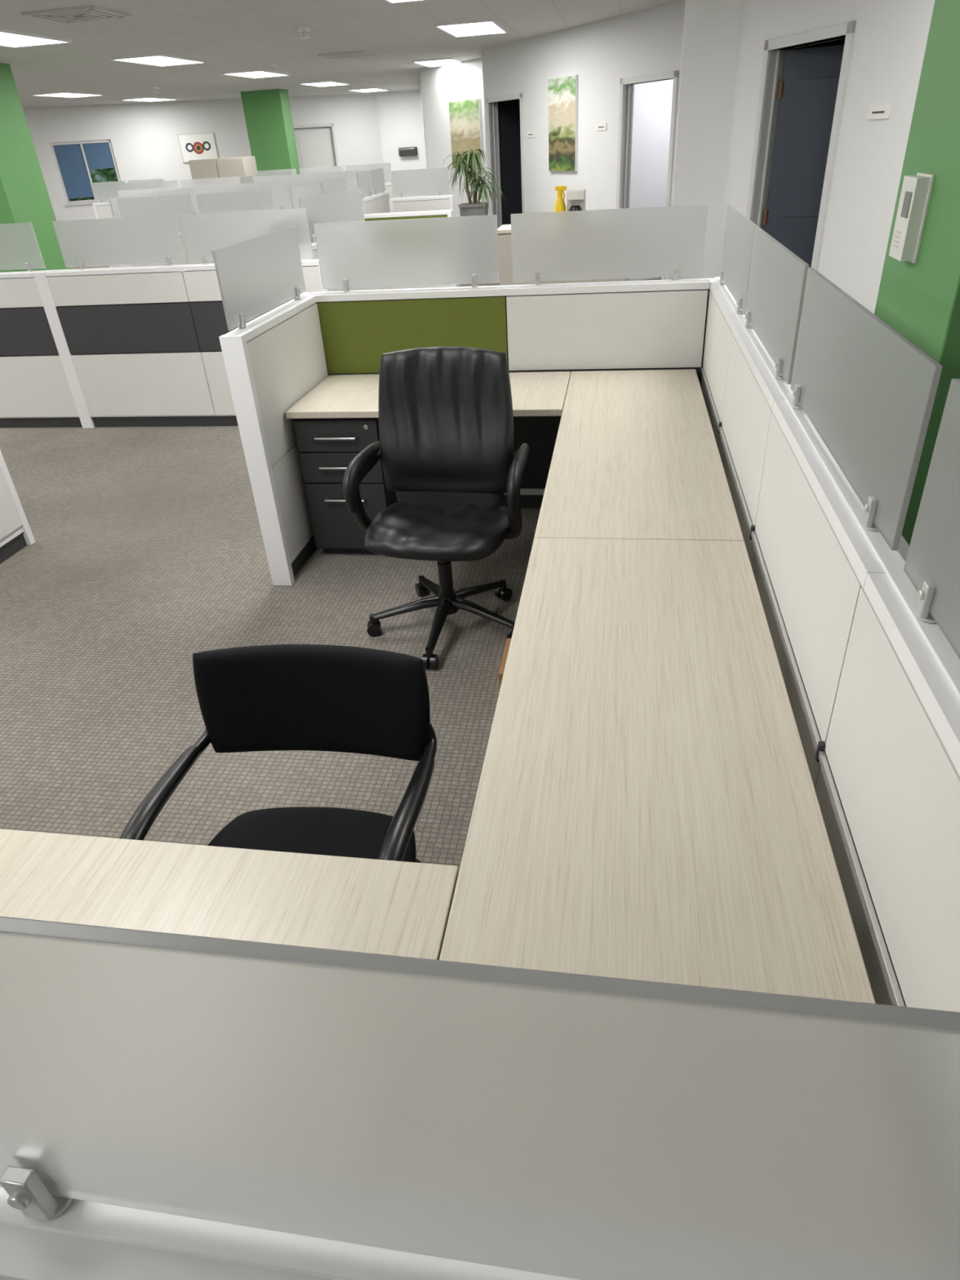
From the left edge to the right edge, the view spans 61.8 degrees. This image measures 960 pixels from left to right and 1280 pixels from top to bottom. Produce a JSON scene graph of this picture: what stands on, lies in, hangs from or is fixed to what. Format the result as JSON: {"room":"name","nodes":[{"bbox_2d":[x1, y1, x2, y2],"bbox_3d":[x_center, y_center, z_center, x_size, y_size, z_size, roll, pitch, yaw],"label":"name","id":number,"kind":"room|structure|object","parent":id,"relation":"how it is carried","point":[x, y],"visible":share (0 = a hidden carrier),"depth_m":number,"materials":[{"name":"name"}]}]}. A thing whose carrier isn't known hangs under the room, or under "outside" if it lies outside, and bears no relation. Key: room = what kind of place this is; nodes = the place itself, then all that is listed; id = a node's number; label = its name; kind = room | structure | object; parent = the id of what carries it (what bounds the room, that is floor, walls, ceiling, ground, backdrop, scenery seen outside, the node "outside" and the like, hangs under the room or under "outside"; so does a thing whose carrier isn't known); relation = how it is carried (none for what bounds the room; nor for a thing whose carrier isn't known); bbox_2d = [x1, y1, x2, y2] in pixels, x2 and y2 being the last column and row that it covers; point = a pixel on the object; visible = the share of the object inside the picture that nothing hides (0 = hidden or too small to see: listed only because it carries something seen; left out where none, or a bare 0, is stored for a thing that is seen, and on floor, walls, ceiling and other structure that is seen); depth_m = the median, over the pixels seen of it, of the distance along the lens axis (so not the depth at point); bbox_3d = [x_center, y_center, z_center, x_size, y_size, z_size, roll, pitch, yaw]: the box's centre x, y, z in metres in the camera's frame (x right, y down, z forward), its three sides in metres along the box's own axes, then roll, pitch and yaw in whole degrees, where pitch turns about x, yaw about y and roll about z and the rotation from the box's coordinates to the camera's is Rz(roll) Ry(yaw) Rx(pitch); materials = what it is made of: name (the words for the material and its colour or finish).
{"room":"open-plan office","nodes":[
{"label":"open-plan office","id":0,"kind":"room"},
{"bbox_2d":[0,62,71,272],"bbox_3d":[-5.944,-5.338,9.802,1.024,2.750,0.824,2,33,9],"label":"column","id":1,"kind":"structure","parent":0,"point":[24,197],"depth_m":9.56,"materials":[{"name":"paint"}]},
{"bbox_2d":[68,168,118,201],"bbox_3d":[-9.655,-10.934,19.424,6.003,2.400,0.934,-18,35,-22],"label":"hedge","id":2,"kind":"object","parent":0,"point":[104,175],"visible":0.02,"depth_m":19.56,"materials":[{"name":"green plant"}]},
{"bbox_2d":[22,93,385,221],"bbox_3d":[-6.860,-10.636,18.331,9.958,2.750,0.120,-18,35,-22],"label":"wall","id":3,"kind":"structure","parent":0,"point":[143,137],"depth_m":17.88,"materials":[{"name":"white paint"}]},
{"bbox_2d":[49,139,120,205],"bbox_3d":[-8.541,-10.201,17.521,1.300,1.180,0.120,-18,35,-22],"label":"window","id":4,"kind":"structure","parent":3,"relation":"in","point":[73,160],"depth_m":17.44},
{"bbox_2d":[177,132,218,162],"bbox_3d":[-6.389,-11.172,18.195,0.800,0.550,0.042,-18,35,-22],"label":"framed poster","id":5,"kind":"object","parent":3,"relation":"attached to","point":[202,145],"visible":0.97,"depth_m":18.18,"materials":[{"name":"white paper"}]},
{"bbox_2d":[293,123,338,168],"bbox_3d":[-3.978,-11.350,19.697,1.090,2.190,0.199,-18,35,-22],"label":"door","id":6,"kind":"structure","parent":3,"relation":"in","point":[315,145],"depth_m":19.35,"materials":[{"name":"metal"}]},
{"bbox_2d":[240,88,299,173],"bbox_3d":[-4.283,-9.935,16.947,0.844,2.750,0.524,2,33,9],"label":"column","id":7,"kind":"structure","parent":0,"point":[267,113],"depth_m":16.38,"materials":[{"name":"paint"}]},
{"bbox_2d":[0,266,661,871],"bbox_3d":[-2.822,-3.972,9.986,21.000,0.100,30.000,2,33,9],"label":"floor","id":8,"kind":"structure","parent":0,"point":[148,554],"depth_m":3.43,"materials":[{"name":"beige carpet"}]},
{"bbox_2d":[0,449,35,564],"bbox_3d":[-2.728,-0.221,2.850,0.094,1.127,2.974,2,33,9],"label":"wall","id":9,"kind":"structure","parent":8,"relation":"on","point":[15,532],"depth_m":4.20,"materials":[{"name":"white plastic"}]},
{"bbox_2d":[92,202,119,267],"bbox_3d":[-5.921,-7.021,14.006,1.424,1.127,0.094,2,33,9],"label":"wall","id":10,"kind":"structure","parent":8,"relation":"on","point":[102,210],"depth_m":13.82,"materials":[{"name":"white plastic"}]},
{"bbox_2d":[90,180,125,202],"bbox_3d":[-6.306,-7.638,13.681,0.640,0.302,0.042,2,33,9],"label":"glass screen","id":11,"kind":"object","parent":10,"relation":"on","point":[102,191],"visible":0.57,"depth_m":13.67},
{"bbox_2d":[128,178,164,182],"bbox_3d":[-5.615,-7.614,13.571,0.640,0.302,0.042,2,33,9],"label":"glass screen","id":12,"kind":"object","parent":10,"relation":"on","point":[151,180],"visible":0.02,"depth_m":13.49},
{"bbox_2d":[0,258,332,427],"bbox_3d":[-3.497,-2.145,6.011,5.074,1.107,0.098,2,33,9],"label":"wall","id":13,"kind":"structure","parent":8,"relation":"on","point":[140,346],"depth_m":5.82,"materials":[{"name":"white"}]},
{"bbox_2d":[0,222,45,271],"bbox_3d":[-3.506,-2.740,5.632,0.910,0.302,0.042,2,33,9],"label":"glass screen","id":14,"kind":"object","parent":13,"relation":"on","point":[20,249],"visible":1,"depth_m":5.58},
{"bbox_2d":[52,214,186,269],"bbox_3d":[-2.455,-2.703,5.464,0.900,0.302,0.042,2,33,9],"label":"glass screen","id":15,"kind":"object","parent":13,"relation":"on","point":[154,239],"visible":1,"depth_m":5.45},
{"bbox_2d":[177,208,313,264],"bbox_3d":[-1.552,-2.671,5.319,0.890,0.302,0.042,2,33,9],"label":"glass screen","id":16,"kind":"object","parent":13,"relation":"on","point":[202,233],"visible":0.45,"depth_m":5.29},
{"bbox_2d":[128,231,213,266],"bbox_3d":[-2.617,-3.406,7.908,1.624,1.127,0.094,2,33,9],"label":"wall","id":17,"kind":"structure","parent":8,"relation":"on","point":[180,233],"depth_m":7.74,"materials":[{"name":"white plastic"}]},
{"bbox_2d":[116,194,194,230],"bbox_3d":[-3.051,-4.024,7.591,0.740,0.302,0.042,2,33,9],"label":"glass screen","id":18,"kind":"object","parent":17,"relation":"on","point":[176,205],"visible":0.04,"depth_m":7.55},
{"bbox_2d":[195,189,275,213],"bbox_3d":[-2.261,-3.997,7.465,0.740,0.302,0.042,2,33,9],"label":"glass screen","id":19,"kind":"object","parent":17,"relation":"on","point":[256,200],"visible":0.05,"depth_m":7.42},
{"bbox_2d":[188,155,257,183],"bbox_3d":[-4.404,-7.583,14.242,1.000,1.660,0.548,2,33,9],"label":"storage cabinet","id":20,"kind":"object","parent":8,"relation":"on","point":[241,166],"visible":0.16,"depth_m":13.68,"materials":[{"name":"metal"}]},
{"bbox_2d":[218,293,328,585],"bbox_3d":[-0.892,-0.980,3.868,0.094,1.127,0.927,2,33,9],"label":"wall","id":21,"kind":"structure","parent":8,"relation":"on","point":[272,363],"depth_m":3.60,"materials":[{"name":"white plastic"}]},
{"bbox_2d":[211,226,306,330],"bbox_3d":[-0.932,-1.581,3.483,0.042,0.302,0.900,2,33,9],"label":"glass screen","id":22,"kind":"object","parent":21,"relation":"on","point":[255,276],"visible":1,"depth_m":3.40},
{"bbox_2d":[119,644,436,862],"bbox_3d":[-0.390,0.518,1.748,0.600,0.790,0.701,2,33,9],"label":"armchair","id":23,"kind":"object","parent":8,"relation":"on","point":[309,697],"visible":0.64,"depth_m":1.81,"materials":[{"name":"black fabric"}]},
{"bbox_2d":[0,1186,579,1279],"bbox_3d":[-0.486,0.860,0.897,1.982,1.127,0.094,2,33,9],"label":"wall","id":24,"kind":"structure","parent":8,"relation":"on","point":[90,1240],"depth_m":0.53,"materials":[{"name":"paint"},{"name":"white plastic"}]},
{"bbox_2d":[0,915,959,1279],"bbox_3d":[-0.001,0.273,0.433,0.860,0.302,0.042,2,33,9],"label":"glass screen","id":25,"kind":"object","parent":24,"relation":"on","point":[580,1126],"visible":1,"depth_m":0.40,"materials":[{"name":"glass"}]},
{"bbox_2d":[300,241,378,291],"bbox_3d":[-1.106,-2.760,6.724,0.094,1.127,1.232,6,33,15],"label":"wall","id":26,"kind":"structure","parent":8,"relation":"on","point":[313,245],"depth_m":6.33,"materials":[{"name":"white plastic"}]},
{"bbox_2d":[298,187,364,243],"bbox_3d":[-1.146,-3.365,6.344,0.056,0.302,1.148,6,33,15],"label":"glass screen","id":27,"kind":"object","parent":26,"relation":"on","point":[344,206],"visible":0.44,"depth_m":6.30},
{"bbox_2d":[293,417,397,553],"bbox_3d":[-0.600,-0.842,4.020,0.392,0.700,0.591,2,33,9],"label":"file cabinet","id":28,"kind":"object","parent":8,"relation":"on","point":[326,446],"visible":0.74,"depth_m":3.77,"materials":[{"name":"grey metal"}]},
{"bbox_2d":[362,191,390,213],"bbox_3d":[-1.435,-5.624,11.318,0.094,1.127,1.424,2,33,9],"label":"wall","id":29,"kind":"structure","parent":8,"relation":"on","point":[379,203],"depth_m":11.08,"materials":[{"name":"white plastic"}]},
{"bbox_2d":[355,170,373,198],"bbox_3d":[-1.528,-6.043,10.647,0.042,0.302,0.640,2,33,9],"label":"glass screen","id":30,"kind":"object","parent":29,"relation":"on","point":[363,178],"visible":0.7,"depth_m":10.64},
{"bbox_2d":[370,168,385,195],"bbox_3d":[-1.421,-6.415,11.229,0.042,0.302,0.640,2,33,9],"label":"glass screen","id":31,"kind":"object","parent":29,"relation":"on","point":[377,175],"visible":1,"depth_m":11.20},
{"bbox_2d":[364,182,396,198],"bbox_3d":[-2.763,-7.609,14.615,2.624,1.127,0.094,2,33,9],"label":"wall","id":32,"kind":"structure","parent":8,"relation":"on","point":[388,185],"depth_m":14.15,"materials":[{"name":"paint"}]},
{"bbox_2d":[257,168,296,175],"bbox_3d":[-3.658,-8.244,14.372,0.807,0.302,0.042,2,33,9],"label":"glass screen","id":33,"kind":"object","parent":32,"relation":"on","point":[293,171],"visible":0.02,"depth_m":14.29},
{"bbox_2d":[298,165,343,179],"bbox_3d":[-2.802,-8.213,14.235,0.807,0.302,0.042,2,33,9],"label":"glass screen","id":34,"kind":"object","parent":32,"relation":"on","point":[304,171],"visible":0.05,"depth_m":14.18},
{"bbox_2d":[346,163,391,182],"bbox_3d":[-1.947,-8.183,14.098,0.807,0.302,0.042,2,33,9],"label":"glass screen","id":35,"kind":"object","parent":32,"relation":"on","point":[387,166],"visible":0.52,"depth_m":14.05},
{"bbox_2d":[364,209,457,289],"bbox_3d":[-0.723,-3.877,8.462,0.954,1.127,0.094,2,33,9],"label":"wall","id":36,"kind":"structure","parent":8,"relation":"on","point":[442,213],"depth_m":8.16,"materials":[{"name":"white plastic"}]},
{"bbox_2d":[389,195,459,287],"bbox_3d":[-0.718,-5.168,10.518,0.824,1.127,0.094,2,33,9],"label":"wall","id":37,"kind":"structure","parent":8,"relation":"on","point":[444,202],"depth_m":10.22,"materials":[{"name":"white plastic"}]},
{"bbox_2d":[390,167,449,197],"bbox_3d":[-0.757,-5.773,10.138,0.740,0.302,0.042,2,33,9],"label":"glass screen","id":38,"kind":"object","parent":37,"relation":"on","point":[431,181],"visible":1,"depth_m":10.13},
{"bbox_2d":[342,346,529,669],"bbox_3d":[-0.160,-0.507,3.087,0.673,1.076,0.659,4,33,12],"label":"office chair","id":39,"kind":"object","parent":8,"relation":"on","point":[445,446],"visible":1,"depth_m":3.09,"materials":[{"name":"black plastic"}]},
{"bbox_2d":[0,368,875,1004],"bbox_3d":[-0.140,-0.010,2.610,1.835,0.740,3.777,2,33,9],"label":"desk","id":40,"kind":"object","parent":8,"relation":"on","point":[646,807],"visible":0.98,"depth_m":1.39,"materials":[{"name":"laminate"}]},
{"bbox_2d":[442,148,506,216],"bbox_3d":[-0.083,-5.932,11.222,0.865,1.601,0.872,-11,33,-11],"label":"dracaena","id":41,"kind":"object","parent":8,"relation":"on","point":[477,207],"visible":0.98,"depth_m":10.98,"materials":[{"name":"green plant"}]},
{"bbox_2d":[296,278,710,507],"bbox_3d":[0.107,-1.218,4.144,1.982,1.127,0.094,2,33,9],"label":"wall","id":42,"kind":"structure","parent":8,"relation":"on","point":[647,324],"depth_m":3.89,"materials":[{"name":"white plastic"}]},
{"bbox_2d":[313,214,499,292],"bbox_3d":[-0.349,-1.838,3.831,0.880,0.302,0.042,2,33,9],"label":"glass screen","id":43,"kind":"object","parent":42,"relation":"on","point":[458,250],"visible":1,"depth_m":3.82,"materials":[{"name":"glass"}]},
{"bbox_2d":[511,204,707,284],"bbox_3d":[0.581,-1.805,3.682,0.875,0.302,0.042,2,33,9],"label":"glass screen","id":44,"kind":"object","parent":42,"relation":"on","point":[657,242],"visible":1,"depth_m":3.67,"materials":[{"name":"glass"}]},
{"bbox_2d":[498,638,511,688],"bbox_3d":[0.208,0.106,2.985,0.245,0.108,0.240,2,33,9],"label":"cardboard box","id":45,"kind":"object","parent":8,"relation":"on","point":[508,640],"visible":0.19,"depth_m":2.94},
{"bbox_2d":[497,224,627,285],"bbox_3d":[0.684,-2.744,6.515,1.020,1.125,0.420,2,33,9],"label":"base cabinet","id":46,"kind":"object","parent":8,"relation":"on","point":[504,232],"visible":0.12,"depth_m":6.22,"materials":[{"name":"laminate"}]},
{"bbox_2d":[554,186,566,212],"bbox_3d":[0.612,-3.310,6.118,0.095,0.262,0.090,2,33,9],"label":"vase","id":47,"kind":"object","parent":46,"relation":"on","point":[560,206],"visible":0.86,"depth_m":6.08,"materials":[{"name":"ceramic"}]},
{"bbox_2d":[565,188,586,211],"bbox_3d":[0.729,-3.293,6.108,0.140,0.230,0.200,2,33,9],"label":"coffee maker","id":48,"kind":"object","parent":46,"relation":"on","point":[575,198],"visible":0.48,"depth_m":6.04,"materials":[{"name":"white plastic"}]},
{"bbox_2d":[699,276,959,1012],"bbox_3d":[0.831,-0.143,2.357,0.102,1.127,4.014,2,33,9],"label":"wall","id":49,"kind":"structure","parent":8,"relation":"on","point":[873,687],"depth_m":1.32,"materials":[{"name":"white plastic"}]},
{"bbox_2d":[719,204,757,315],"bbox_3d":[1.017,-1.523,3.188,0.042,0.302,0.900,2,33,9],"label":"glass screen","id":50,"kind":"object","parent":49,"relation":"on","point":[739,233],"visible":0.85,"depth_m":3.10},
{"bbox_2d":[745,226,808,384],"bbox_3d":[0.876,-1.030,2.418,0.042,0.302,0.910,2,33,9],"label":"glass screen","id":51,"kind":"object","parent":49,"relation":"on","point":[778,276],"visible":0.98,"depth_m":2.30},
{"bbox_2d":[790,266,942,550],"bbox_3d":[0.729,-0.512,1.609,0.042,0.302,0.954,2,33,9],"label":"glass screen","id":52,"kind":"object","parent":49,"relation":"on","point":[867,390],"visible":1,"depth_m":1.44,"materials":[{"name":"glass"}]},
{"bbox_2d":[903,378,959,659],"bbox_3d":[0.577,0.019,0.778,0.042,0.302,0.910,2,33,9],"label":"glass screen","id":53,"kind":"object","parent":49,"relation":"on","point":[932,562],"visible":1,"depth_m":1.09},
{"bbox_3d":[-3.357,-3.957,8.862,0.094,1.127,1.874,2,33,9],"label":"wall","id":54,"kind":"structure","parent":8,"relation":"on","visible":0},
{"bbox_2d":[108,192,154,217],"bbox_3d":[-3.466,-4.315,8.097,0.042,0.302,0.865,2,33,9],"label":"glass screen","id":55,"kind":"object","parent":54,"relation":"on","point":[115,209],"visible":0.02,"depth_m":7.79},
{"bbox_2d":[155,186,199,213],"bbox_3d":[-3.326,-4.808,8.867,0.042,0.302,0.865,2,33,9],"label":"glass screen","id":56,"kind":"object","parent":54,"relation":"on","point":[190,190],"visible":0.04,"depth_m":8.98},
{"bbox_3d":[-2.392,-5.766,11.642,1.624,1.127,0.094,2,33,9],"label":"wall","id":57,"kind":"structure","parent":8,"relation":"on","visible":0},
{"bbox_2d":[253,173,303,190],"bbox_3d":[-2.826,-6.385,11.325,0.740,0.302,0.042,2,33,9],"label":"glass screen","id":58,"kind":"object","parent":57,"relation":"on","point":[264,180],"visible":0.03,"depth_m":11.27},
{"bbox_2d":[306,170,358,189],"bbox_3d":[-2.036,-6.356,11.199,0.740,0.302,0.042,2,33,9],"label":"glass screen","id":59,"kind":"object","parent":57,"relation":"on","point":[350,176],"visible":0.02,"depth_m":11.14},
{"bbox_3d":[-1.577,-3.907,8.599,0.094,1.127,1.824,2,33,9],"label":"wall","id":60,"kind":"structure","parent":8,"relation":"on","visible":0},
{"bbox_2d":[289,182,320,208],"bbox_3d":[-1.684,-4.272,7.844,0.042,0.302,0.840,2,33,9],"label":"glass screen","id":61,"kind":"object","parent":60,"relation":"on","point":[313,189],"visible":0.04,"depth_m":7.69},
{"bbox_2d":[320,177,346,194],"bbox_3d":[-1.548,-4.752,8.593,0.042,0.302,0.840,2,33,9],"label":"glass screen","id":62,"kind":"object","parent":60,"relation":"on","point":[340,184],"visible":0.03,"depth_m":8.51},
{"bbox_3d":[-2.855,-4.491,9.660,2.824,1.127,0.094,2,33,9],"label":"wall","id":63,"kind":"structure","parent":8,"relation":"on","visible":0},
{"bbox_2d":[117,186,186,196],"bbox_3d":[-3.816,-5.128,9.428,0.873,0.302,0.042,2,33,9],"label":"glass screen","id":64,"kind":"object","parent":63,"relation":"on","point":[122,193],"visible":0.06,"depth_m":9.38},
{"bbox_2d":[191,182,264,213],"bbox_3d":[-2.895,-5.095,9.280,0.873,0.302,0.042,2,33,9],"label":"glass screen","id":65,"kind":"object","parent":63,"relation":"on","point":[248,186],"visible":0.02,"depth_m":9.22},
{"bbox_2d":[267,177,341,209],"bbox_3d":[-1.974,-5.063,9.133,0.873,0.302,0.042,2,33,9],"label":"glass screen","id":66,"kind":"object","parent":63,"relation":"on","point":[281,193],"visible":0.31,"depth_m":9.13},
{"bbox_3d":[-4.472,-6.162,12.489,2.024,1.127,0.094,2,33,9],"label":"wall","id":67,"kind":"structure","parent":8,"relation":"on","visible":0},
{"bbox_2d":[119,180,177,190],"bbox_3d":[-5.004,-6.785,12.188,0.940,0.302,0.042,2,33,9],"label":"glass screen","id":68,"kind":"object","parent":67,"relation":"on","point":[167,184],"visible":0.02,"depth_m":12.13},
{"bbox_2d":[180,176,240,187],"bbox_3d":[-4.018,-6.750,12.030,0.940,0.302,0.042,2,33,9],"label":"glass screen","id":69,"kind":"object","parent":67,"relation":"on","point":[235,180],"visible":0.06,"depth_m":11.97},
{"bbox_3d":[-3.204,-6.413,12.757,0.094,1.127,2.124,2,33,9],"label":"wall","id":70,"kind":"structure","parent":8,"relation":"on","visible":0},
{"bbox_2d":[240,173,267,183],"bbox_3d":[-3.323,-6.738,11.941,0.042,0.302,0.990,2,33,9],"label":"glass screen","id":71,"kind":"object","parent":70,"relation":"on","point":[245,180],"visible":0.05,"depth_m":11.69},
{"bbox_2d":[268,170,291,175],"bbox_3d":[-3.163,-7.298,12.815,0.042,0.302,0.990,2,33,9],"label":"glass screen","id":72,"kind":"object","parent":70,"relation":"on","point":[289,172],"visible":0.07,"depth_m":12.77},
{"bbox_2d":[0,0,681,107],"bbox_3d":[-4.747,-6.121,8.241,15.600,0.100,26.800,2,33,9],"label":"ceiling","id":73,"kind":"structure","parent":0,"point":[229,35],"depth_m":8.81,"materials":[{"name":"tile"}]},
{"bbox_2d":[0,28,71,47],"bbox_3d":[-4.383,-5.520,7.358,0.624,0.020,1.240,2,33,9],"label":"ceiling light panel","id":74,"kind":"object","parent":73,"relation":"in","point":[10,38],"depth_m":7.57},
{"bbox_2d":[31,91,104,97],"bbox_3d":[-7.156,-9.493,13.971,0.624,0.020,1.240,2,33,9],"label":"ceiling light panel","id":75,"kind":"object","parent":73,"relation":"in","point":[62,94],"depth_m":13.91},
{"bbox_2d":[21,5,132,23],"bbox_3d":[-3.228,-5.027,6.454,0.616,0.020,0.616,2,33,9],"label":"ceiling vent","id":76,"kind":"object","parent":73,"relation":"in","point":[84,13],"depth_m":6.39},
{"bbox_2d":[120,97,177,102],"bbox_3d":[-6.723,-11.011,16.344,0.624,0.020,1.240,2,33,9],"label":"ceiling light panel","id":77,"kind":"object","parent":73,"relation":"in","point":[140,99],"depth_m":16.28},
{"bbox_2d":[152,86,159,93],"bbox_3d":[-5.492,-9.353,13.637,0.120,0.085,0.120,2,33,9],"label":"sprinkler","id":78,"kind":"object","parent":73,"relation":"hanging from","point":[157,88],"depth_m":13.61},
{"bbox_2d":[110,53,206,66],"bbox_3d":[-3.927,-7.118,9.856,0.624,0.020,1.240,2,33,9],"label":"ceiling light panel","id":79,"kind":"object","parent":73,"relation":"in","point":[156,60],"depth_m":9.78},
{"bbox_2d":[221,69,290,78],"bbox_3d":[-3.455,-8.770,12.437,0.624,0.020,1.240,2,33,9],"label":"ceiling light panel","id":80,"kind":"object","parent":73,"relation":"in","point":[258,73],"depth_m":12.37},
{"bbox_2d":[269,63,278,71],"bbox_3d":[-2.881,-8.022,11.248,0.120,0.085,0.120,2,33,9],"label":"sprinkler","id":81,"kind":"object","parent":73,"relation":"hanging from","point":[273,65],"depth_m":11.22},
{"bbox_2d":[297,26,309,38],"bbox_3d":[-1.751,-6.045,7.983,0.120,0.085,0.120,2,33,9],"label":"sprinkler","id":82,"kind":"object","parent":73,"relation":"attached to","point":[302,28],"depth_m":7.96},
{"bbox_2d":[298,80,351,87],"bbox_3d":[-2.938,-10.581,15.267,0.624,0.020,1.240,2,33,9],"label":"ceiling light panel","id":83,"kind":"object","parent":73,"relation":"in","point":[323,83],"depth_m":15.19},
{"bbox_2d":[318,50,375,59],"bbox_3d":[-1.755,-7.741,10.622,0.616,0.020,0.616,2,33,9],"label":"ceiling vent","id":84,"kind":"object","parent":73,"relation":"in","point":[360,53],"depth_m":10.53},
{"bbox_2d":[347,87,389,92],"bbox_3d":[-2.467,-12.233,17.848,0.624,0.020,1.240,2,33,9],"label":"ceiling light panel","id":85,"kind":"object","parent":73,"relation":"in","point":[371,89],"depth_m":17.77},
{"bbox_2d":[384,0,423,3],"bbox_3d":[-0.547,-5.061,6.231,0.624,0.020,1.240,2,33,9],"label":"ceiling light panel","id":86,"kind":"object","parent":73,"relation":"attached to","point":[388,1],"depth_m":6.75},
{"bbox_2d":[411,57,462,67],"bbox_3d":[-0.621,-8.992,12.497,0.624,0.020,1.240,2,33,9],"label":"ceiling light panel","id":87,"kind":"object","parent":73,"relation":"in","point":[442,61],"depth_m":12.35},
{"bbox_2d":[434,18,508,37],"bbox_3d":[-0.075,-6.712,8.811,0.624,0.020,1.240,2,33,9],"label":"ceiling light panel","id":88,"kind":"object","parent":73,"relation":"in","point":[482,27],"depth_m":8.73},
{"bbox_2d":[376,89,428,197],"bbox_3d":[-1.872,-12.007,19.997,1.148,2.750,0.120,8,34,17],"label":"wall","id":89,"kind":"structure","parent":0,"point":[399,113],"depth_m":19.61,"materials":[{"name":"paint"}]},
{"bbox_2d":[398,146,417,156],"bbox_3d":[-1.777,-12.037,19.780,0.450,0.180,0.130,8,34,17],"label":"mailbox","id":90,"kind":"object","parent":89,"relation":"attached to","point":[410,151],"visible":1,"depth_m":19.73,"materials":[{"name":"metal"}]},
{"bbox_2d":[419,77,430,195],"bbox_3d":[-1.080,-10.178,17.003,0.120,2.750,6.554,-5,32,-1],"label":"wall","id":91,"kind":"structure","parent":0,"point":[420,88],"depth_m":16.11,"materials":[{"name":"white paint"}]},
{"bbox_2d":[420,57,488,217],"bbox_3d":[-0.359,-8.096,13.614,0.120,2.750,1.810,-23,37,-28],"label":"wall","id":92,"kind":"structure","parent":0,"point":[441,85],"depth_m":13.40,"materials":[{"name":"white paint"}]},
{"bbox_2d":[448,97,483,168],"bbox_3d":[-0.232,-8.252,13.105,0.038,0.940,0.850,-23,37,-28],"label":"painting","id":93,"kind":"object","parent":92,"relation":"attached to","point":[465,122],"visible":0.75,"depth_m":13.02,"materials":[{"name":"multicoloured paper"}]},
{"bbox_2d":[497,99,522,225],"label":"door","id":94,"kind":"structure","parent":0,"point":[508,112],"depth_m":12.03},
{"bbox_2d":[481,0,684,279],"bbox_3d":[1.138,-6.075,10.241,0.120,2.750,4.412,-17,35,-21],"label":"wall","id":95,"kind":"structure","parent":0,"point":[646,42],"depth_m":9.59,"materials":[{"name":"white paint"}]},
{"bbox_2d":[485,93,525,228],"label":"door frame","id":96,"kind":"structure","parent":95,"relation":"in","point":[514,96],"depth_m":11.50,"materials":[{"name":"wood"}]},
{"bbox_2d":[526,131,534,137],"bbox_3d":[0.678,-6.737,10.694,0.012,0.070,0.200,-17,35,-21],"label":"door sign","id":97,"kind":"object","parent":95,"relation":"attached to","point":[530,134],"visible":1,"depth_m":10.69,"materials":[{"name":"white plastic"}]},
{"bbox_2d":[547,74,578,171],"bbox_3d":[1.033,-6.420,10.010,0.038,0.990,0.640,-17,35,-21],"label":"painting","id":98,"kind":"object","parent":95,"relation":"attached to","point":[562,91],"visible":1,"depth_m":9.96,"materials":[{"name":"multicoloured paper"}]},
{"bbox_2d":[596,123,606,130],"bbox_3d":[1.422,-6.003,9.391,0.012,0.070,0.200,-17,35,-21],"label":"door sign","id":99,"kind":"object","parent":95,"relation":"attached to","point":[601,126],"visible":1,"depth_m":9.38,"materials":[{"name":"white plastic"}]},
{"bbox_2d":[616,70,679,279],"bbox_3d":[1.901,-5.076,9.099,0.156,2.190,1.000,-17,35,-21],"label":"door frame","id":100,"kind":"structure","parent":95,"relation":"in","point":[627,82],"depth_m":8.97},
{"bbox_2d":[627,79,673,280],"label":"door","id":101,"kind":"structure","parent":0,"point":[652,101],"depth_m":9.88,"materials":[{"name":"paint"}]},
{"bbox_2d":[672,0,685,199],"bbox_3d":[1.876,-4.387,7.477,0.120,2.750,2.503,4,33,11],"label":"pilaster","id":102,"kind":"object","parent":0,"point":[685,0],"visible":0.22,"depth_m":7.05,"materials":[{"name":"white paint"}]},
{"bbox_2d":[667,0,742,279],"bbox_3d":[1.772,-3.744,6.464,0.396,2.750,0.120,4,33,13],"label":"wall","id":103,"kind":"structure","parent":0,"point":[711,27],"depth_m":6.18,"materials":[{"name":"paint"}]},
{"bbox_2d":[788,38,844,49],"bbox_3d":[3.322,-3.388,5.785,2.180,2.700,1.850,-9,32,-8],"label":"wall","id":104,"kind":"structure","parent":0,"point":[840,42],"depth_m":5.96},
{"bbox_2d":[715,0,934,314],"bbox_3d":[2.244,-3.114,5.412,0.121,2.750,2.316,-9,32,-8],"label":"wall","id":105,"kind":"structure","parent":0,"point":[890,40],"depth_m":4.90,"materials":[{"name":"white paint"}]},
{"bbox_2d":[746,20,856,271],"bbox_3d":[2.550,-3.030,5.775,0.832,2.190,1.040,-9,32,-8],"label":"door","id":106,"kind":"structure","parent":105,"relation":"in","point":[812,85],"depth_m":5.69,"materials":[{"name":"wood"}]},
{"bbox_2d":[866,103,891,119],"bbox_3d":[2.301,-3.045,4.628,0.012,0.070,0.190,-9,32,-8],"label":"door sign","id":107,"kind":"object","parent":105,"relation":"attached to","point":[880,111],"visible":1,"depth_m":4.62,"materials":[{"name":"white plastic"}]},
{"bbox_2d":[874,0,959,545],"bbox_3d":[1.486,-0.845,1.879,0.904,2.750,0.584,2,33,9],"label":"wall","id":108,"kind":"structure","parent":0,"point":[920,300],"depth_m":1.84,"materials":[{"name":"paint"}]},
{"bbox_2d":[888,172,934,263],"bbox_3d":[1.036,-1.017,1.935,0.037,0.185,0.115,2,33,9],"label":"wall thermostat","id":109,"kind":"object","parent":108,"relation":"attached to","point":[916,191],"visible":1,"depth_m":1.91,"materials":[{"name":"white plastic"}]}
]}

